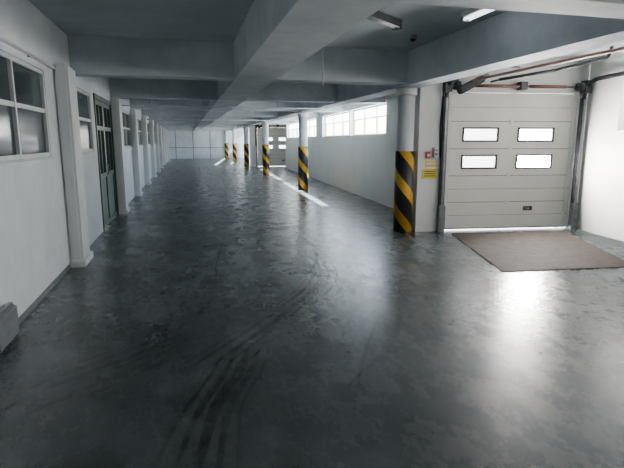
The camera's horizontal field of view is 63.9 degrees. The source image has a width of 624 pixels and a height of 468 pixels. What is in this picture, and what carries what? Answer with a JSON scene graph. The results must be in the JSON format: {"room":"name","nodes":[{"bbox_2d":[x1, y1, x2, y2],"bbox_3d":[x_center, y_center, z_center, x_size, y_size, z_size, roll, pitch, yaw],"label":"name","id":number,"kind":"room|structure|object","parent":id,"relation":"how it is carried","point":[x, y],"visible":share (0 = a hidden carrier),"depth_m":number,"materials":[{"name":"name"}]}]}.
{"room":"parking garage","nodes":[
{"label":"parking garage","id":0,"kind":"room"},
{"bbox_2d":[0,0,159,317],"bbox_3d":[-5.610,-2.776,15.409,0.200,3.120,66.300,-3,11,-14],"label":"wall","id":1,"kind":"structure","parent":0,"point":[34,242],"depth_m":5.47,"materials":[{"name":"white paint"}]},
{"bbox_2d":[0,50,50,161],"bbox_3d":[-2.872,-1.206,4.786,0.074,0.974,2.244,-3,11,-14],"label":"window","id":2,"kind":"structure","parent":1,"relation":"in","point":[24,131],"depth_m":5.04,"materials":[{"name":"paint"}]},
{"bbox_2d":[0,36,55,68],"bbox_3d":[-1.963,-1.151,1.374,0.046,0.040,9.980,-3,11,-14],"label":"conduit","id":3,"kind":"object","parent":1,"relation":"attached to","point":[2,39],"visible":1,"depth_m":5.01,"materials":[{"name":"white plastic"}]},
{"bbox_2d":[18,264,69,324],"bbox_3d":[-2.903,0.631,5.461,0.011,0.059,2.300,-3,11,-14],"label":"baseboard","id":4,"kind":"structure","parent":1,"relation":"attached to","point":[47,290],"depth_m":5.30,"materials":[{"name":"grey paint"}]},
{"bbox_2d":[0,144,159,168],"bbox_3d":[-6.319,-3.266,18.703,0.034,0.040,57.980,-3,11,-14],"label":"trim","id":5,"kind":"structure","parent":1,"relation":"attached to","point":[34,161],"depth_m":5.12,"materials":[{"name":"white paint"}]},
{"bbox_2d":[77,88,93,152],"bbox_3d":[-3.696,-1.809,8.029,0.074,0.974,1.344,-3,11,-14],"label":"window","id":6,"kind":"structure","parent":1,"relation":"in","point":[84,108],"depth_m":8.27,"materials":[{"name":"glass"}]},
{"bbox_2d":[93,93,118,230],"bbox_3d":[-4.174,-1.473,10.120,0.132,2.485,2.130,-3,11,-14],"label":"door","id":7,"kind":"structure","parent":1,"relation":"in","point":[102,109],"depth_m":10.11,"materials":[{"name":"green paint"}]},
{"bbox_2d":[122,110,131,147],"bbox_3d":[-5.028,-2.785,13.275,0.074,0.974,3.244,-3,11,-14],"label":"window","id":8,"kind":"structure","parent":1,"relation":"in","point":[125,116],"depth_m":14.13,"materials":[{"name":"paint"}]},
{"bbox_2d":[137,118,142,145],"bbox_3d":[-6.021,-3.513,17.186,0.074,0.974,3.244,-3,11,-14],"label":"window","id":9,"kind":"structure","parent":1,"relation":"in","point":[138,119],"depth_m":18.34,"materials":[{"name":"paint"}]},
{"bbox_2d":[147,122,149,144],"bbox_3d":[-7.015,-4.241,21.097,0.074,0.974,3.244,-3,11,-14],"label":"window","id":10,"kind":"structure","parent":1,"relation":"in","point":[147,122],"depth_m":22.54,"materials":[{"name":"paint"}]},
{"bbox_2d":[168,131,249,158],"bbox_3d":[-9.903,-8.846,48.038,7.950,3.120,0.221,-3,11,-14],"label":"wall","id":11,"kind":"structure","parent":0,"point":[182,144],"depth_m":47.85,"materials":[{"name":"white paint"}]},
{"bbox_2d":[249,124,284,166],"bbox_3d":[-2.487,-5.992,32.699,3.180,3.120,0.200,-1,11,-7],"label":"wall","id":12,"kind":"structure","parent":0,"point":[252,135],"depth_m":32.45,"materials":[{"name":"white paint"}]},
{"bbox_2d":[257,128,285,166],"bbox_3d":[-2.312,-5.699,32.721,2.510,2.531,0.095,-1,11,-7],"label":"door","id":13,"kind":"structure","parent":12,"relation":"in","point":[277,141],"depth_m":32.70,"materials":[{"name":"paint"}]},
{"bbox_2d":[290,127,308,136],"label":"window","id":14,"kind":"structure","parent":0,"point":[295,130],"depth_m":30.47,"materials":[{"name":"white paint"}]},
{"bbox_2d":[0,158,623,467],"bbox_3d":[-1.322,-1.339,16.766,9.040,0.200,66.300,-3,11,-14],"label":"floor","id":15,"kind":"structure","parent":0,"point":[527,367],"depth_m":4.06,"materials":[{"name":"concrete"}]},
{"bbox_2d":[0,302,19,352],"bbox_3d":[-2.515,0.767,4.075,0.088,0.299,0.520,-3,11,-14],"label":"concrete curb","id":16,"kind":"object","parent":15,"relation":"on","point":[9,322],"visible":1,"depth_m":4.09,"materials":[{"name":"grey concrete"}]},
{"bbox_2d":[53,63,92,267],"bbox_3d":[-3.170,-0.882,6.663,0.198,2.594,0.580,-3,11,-14],"label":"pilaster","id":17,"kind":"object","parent":15,"relation":"on","point":[81,255],"visible":0.99,"depth_m":6.49,"materials":[{"name":"paint"}]},
{"bbox_2d":[111,97,129,213],"bbox_3d":[-4.393,-1.778,11.480,0.198,2.594,0.580,-3,11,-14],"label":"pilaster","id":18,"kind":"object","parent":15,"relation":"on","point":[116,106],"visible":0.95,"depth_m":11.28,"materials":[{"name":"paint"}]},
{"bbox_2d":[129,108,142,195],"bbox_3d":[-5.330,-2.465,15.171,0.198,2.594,0.580,-3,11,-14],"label":"pilaster","id":19,"kind":"object","parent":15,"relation":"on","point":[133,112],"visible":1,"depth_m":14.97,"materials":[{"name":"paint"}]},
{"bbox_2d":[141,115,150,184],"bbox_3d":[-6.324,-3.192,19.082,0.198,2.594,0.580,-3,11,-14],"label":"pilaster","id":20,"kind":"object","parent":15,"relation":"on","point":[143,117],"visible":1,"depth_m":18.87,"materials":[{"name":"paint"}]},
{"bbox_2d":[149,120,156,177],"bbox_3d":[-7.317,-3.920,22.993,0.198,2.594,0.580,-3,11,-14],"label":"pilaster","id":21,"kind":"object","parent":15,"relation":"on","point":[151,128],"visible":0.94,"depth_m":22.78,"materials":[{"name":"paint"}]},
{"bbox_2d":[154,123,160,171],"bbox_3d":[-8.310,-4.648,26.904,0.198,2.594,0.580,-3,11,-14],"label":"pilaster","id":22,"kind":"object","parent":15,"relation":"on","point":[155,124],"visible":0.97,"depth_m":26.68,"materials":[{"name":"paint"}]},
{"bbox_2d":[158,125,163,167],"bbox_3d":[-9.303,-5.375,30.814,0.198,2.594,0.580,-3,11,-14],"label":"pilaster","id":23,"kind":"object","parent":15,"relation":"on","point":[159,126],"visible":0.95,"depth_m":30.59,"materials":[{"name":"paint"}]},
{"bbox_2d":[161,127,165,164],"bbox_3d":[-10.297,-6.103,34.725,0.198,2.594,0.580,-3,11,-14],"label":"pilaster","id":24,"kind":"object","parent":15,"relation":"on","point":[162,128],"visible":0.94,"depth_m":34.51,"materials":[{"name":"paint"}]},
{"bbox_2d":[164,128,167,162],"bbox_3d":[-11.290,-6.831,38.636,0.198,2.594,0.580,-3,11,-14],"label":"pilaster","id":25,"kind":"object","parent":15,"relation":"on","point":[165,137],"visible":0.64,"depth_m":38.43,"materials":[{"name":"paint"}]},
{"bbox_2d":[166,130,169,160],"bbox_3d":[-12.283,-7.558,42.547,0.198,2.594,0.580,-3,11,-14],"label":"pilaster","id":26,"kind":"object","parent":15,"relation":"on","point":[166,130],"visible":0.63,"depth_m":42.36,"materials":[{"name":"paint"}]},
{"bbox_2d":[224,131,228,157],"bbox_3d":[-8.247,-8.596,48.202,0.360,2.565,0.360,-3,11,-14],"label":"striped column","id":27,"kind":"structure","parent":15,"relation":"on","point":[225,132],"depth_m":48.06,"materials":[{"name":"paint"}]},
{"bbox_2d":[232,129,236,161],"bbox_3d":[-6.260,-7.140,40.380,0.360,2.565,0.360,-3,11,-14],"label":"striped column","id":28,"kind":"structure","parent":15,"relation":"on","point":[234,144],"depth_m":40.26,"materials":[{"name":"paint"}]},
{"bbox_2d":[243,126,248,166],"bbox_3d":[-4.274,-5.685,32.559,0.360,2.565,0.360,-3,11,-14],"label":"striped column","id":29,"kind":"structure","parent":15,"relation":"on","point":[246,140],"depth_m":32.44,"materials":[{"name":"paint"}]},
{"bbox_2d":[262,122,269,174],"bbox_3d":[-2.287,-4.230,24.737,0.360,2.565,0.360,-3,11,-14],"label":"striped column","id":30,"kind":"structure","parent":15,"relation":"on","point":[265,131],"depth_m":24.61,"materials":[{"name":"paint"}]},
{"bbox_2d":[255,124,278,166],"bbox_3d":[-2.152,-5.742,31.351,2.770,3.116,2.598,-1,11,-7],"label":"door track assembly","id":31,"kind":"object","parent":15,"relation":"on","point":[256,126],"visible":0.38,"depth_m":32.36,"materials":[{"name":"metal"}]},
{"bbox_2d":[298,113,307,189],"bbox_3d":[-0.301,-2.775,16.916,0.360,2.565,0.360,-3,11,-14],"label":"striped column","id":32,"kind":"structure","parent":15,"relation":"on","point":[303,135],"depth_m":16.80,"materials":[{"name":"paint"}]},
{"bbox_2d":[393,87,417,232],"bbox_3d":[1.686,-1.319,9.094,0.360,2.565,0.360,-3,11,-14],"label":"striped column","id":33,"kind":"structure","parent":15,"relation":"on","point":[404,155],"depth_m":8.97,"materials":[{"name":"paint"}]},
{"bbox_2d":[436,71,623,231],"bbox_3d":[3.807,-1.376,7.886,2.770,3.116,2.598,-1,11,-7],"label":"door track assembly","id":34,"kind":"object","parent":15,"relation":"on","point":[585,87],"visible":0.84,"depth_m":8.98,"materials":[{"name":"metal"}]},
{"bbox_2d":[451,230,623,271],"bbox_3d":[3.550,0.211,7.850,2.139,0.011,3.042,0,11,2],"label":"floor mat","id":35,"kind":"object","parent":15,"relation":"on","point":[519,251],"visible":1,"depth_m":7.47,"materials":[{"name":"brown metal"}]},
{"bbox_2d":[29,0,623,57],"bbox_3d":[-1.322,-4.603,16.159,9.040,0.200,66.300,-3,11,-14],"label":"ceiling","id":36,"kind":"structure","parent":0,"point":[186,20],"depth_m":6.26,"materials":[{"name":"paint"}]},
{"bbox_2d":[67,0,623,130],"bbox_3d":[-1.631,-4.221,16.151,8.002,0.550,66.100,-3,11,-14],"label":"ceiling beams","id":37,"kind":"structure","parent":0,"point":[274,59],"depth_m":7.26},
{"bbox_2d":[122,99,323,120],"bbox_3d":[-3.204,-4.271,16.688,5.190,0.643,8.343,-3,11,-14],"label":"pipe","id":38,"kind":"object","parent":37,"relation":"attached to","point":[196,119],"visible":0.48,"depth_m":13.03,"materials":[{"name":"white plastic"}]},
{"bbox_2d":[322,47,323,85],"bbox_3d":[0.263,-2.548,7.357,0.025,0.618,0.813,-3,11,-14],"label":"conduit","id":39,"kind":"object","parent":37,"relation":"hanging from","point":[323,47],"visible":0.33,"depth_m":7.73,"materials":[{"name":"white plastic"}]},
{"bbox_2d":[366,11,401,30],"bbox_3d":[0.795,-2.527,5.865,0.120,0.114,0.900,8,13,37],"label":"lamp","id":40,"kind":"object","parent":37,"relation":"attached to","point":[379,17],"visible":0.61,"depth_m":5.92,"materials":[{"name":"grey metal"}]},
{"bbox_2d":[410,35,416,41],"bbox_3d":[1.433,-2.772,7.082,0.100,0.079,0.100,-3,11,-14],"label":"smoke detector","id":41,"kind":"object","parent":37,"relation":"attached to","point":[413,38],"visible":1,"depth_m":7.05,"materials":[{"name":"grey plastic"}]},
{"bbox_2d":[461,8,493,22],"bbox_3d":[1.925,-2.409,5.230,0.120,0.114,1.200,-3,11,-14],"label":"lamp","id":42,"kind":"object","parent":37,"relation":"attached to","point":[467,15],"visible":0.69,"depth_m":5.61,"materials":[{"name":"white plastic"}]},
{"bbox_2d":[472,46,623,80],"bbox_3d":[3.549,-1.439,2.730,0.224,0.070,10.000,-3,11,-14],"label":"pipe","id":43,"kind":"object","parent":37,"relation":"attached to","point":[618,49],"visible":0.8,"depth_m":5.87,"materials":[{"name":"silver metal"}]},
{"bbox_2d":[490,46,613,82],"bbox_3d":[3.937,-2.800,8.304,1.816,0.483,0.120,5,12,25],"label":"conduit","id":44,"kind":"object","parent":37,"relation":"attached to","point":[611,47],"visible":0.92,"depth_m":8.26,"materials":[{"name":"metal"}]},
{"bbox_2d":[285,93,416,211],"bbox_3d":[0.587,-3.623,19.965,0.200,3.120,22.131,-2,11,-11],"label":"wall","id":45,"kind":"structure","parent":0,"point":[361,165],"depth_m":15.62,"materials":[{"name":"white paint"}]},
{"bbox_2d":[289,122,298,137],"bbox_3d":[-0.945,-5.767,27.880,0.054,0.796,4.294,-2,11,-11],"label":"window","id":46,"kind":"structure","parent":45,"relation":"in","point":[293,126],"depth_m":28.33,"materials":[{"name":"paint"}]},
{"bbox_2d":[307,119,315,136],"bbox_3d":[-0.096,-4.968,23.585,0.054,0.796,4.394,-2,11,-11],"label":"window","id":47,"kind":"structure","parent":45,"relation":"in","point":[310,123],"depth_m":23.16,"materials":[{"name":"paint"}]},
{"bbox_2d":[325,112,348,136],"bbox_3d":[0.962,-3.971,18.229,0.054,0.796,4.094,-2,11,-11],"label":"window","id":48,"kind":"structure","parent":45,"relation":"in","point":[341,117],"depth_m":18.32,"materials":[{"name":"paint"}]},
{"bbox_2d":[353,103,385,134],"bbox_3d":[1.705,-3.271,14.465,0.054,0.796,3.494,-2,11,-11],"label":"window","id":49,"kind":"structure","parent":45,"relation":"in","point":[377,111],"depth_m":14.47,"materials":[{"name":"paint"}]},
{"bbox_2d":[412,57,590,231],"bbox_3d":[3.472,-1.627,9.234,3.180,3.120,0.200,-1,11,-7],"label":"wall","id":50,"kind":"structure","parent":0,"point":[429,98],"depth_m":9.02,"materials":[{"name":"white paint"}]},
{"bbox_2d":[425,152,429,158],"bbox_3d":[2.079,-1.414,8.964,0.080,0.120,0.060,-1,11,-7],"label":"button","id":51,"kind":"object","parent":50,"relation":"attached to","point":[427,154],"visible":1,"depth_m":8.95,"materials":[{"name":"red plastic"}]},
{"bbox_2d":[422,169,436,178],"bbox_3d":[2.131,-1.090,9.055,0.270,0.170,0.012,-1,11,-7],"label":"warning sign","id":52,"kind":"object","parent":50,"relation":"attached to","point":[426,173],"visible":1,"depth_m":9.05,"materials":[{"name":"yellow plastic"}]},
{"bbox_2d":[425,161,435,166],"bbox_3d":[2.145,-1.268,9.026,0.200,0.110,0.008,-1,11,-7],"label":"paper notice","id":53,"kind":"object","parent":50,"relation":"attached to","point":[427,163],"visible":1,"depth_m":9.02,"materials":[{"name":"yellow paper"}]},
{"bbox_2d":[432,147,438,156],"bbox_3d":[2.215,-1.462,8.953,0.090,0.180,0.098,-1,11,-7],"label":"control box","id":54,"kind":"object","parent":50,"relation":"attached to","point":[435,153],"visible":1,"depth_m":8.92,"materials":[{"name":"white plastic"}]},
{"bbox_2d":[444,92,577,229],"bbox_3d":[3.647,-1.333,9.257,2.510,2.531,0.095,-1,11,-7],"label":"door","id":55,"kind":"structure","parent":50,"relation":"in","point":[509,156],"depth_m":9.25,"materials":[{"name":"paint"}]},
{"bbox_2d":[576,51,623,240],"bbox_3d":[6.650,0.588,-2.668,0.200,3.120,24.600,-1,11,-7],"label":"wall","id":56,"kind":"structure","parent":0,"point":[600,200],"depth_m":8.77,"materials":[{"name":"white paint"}]}
]}

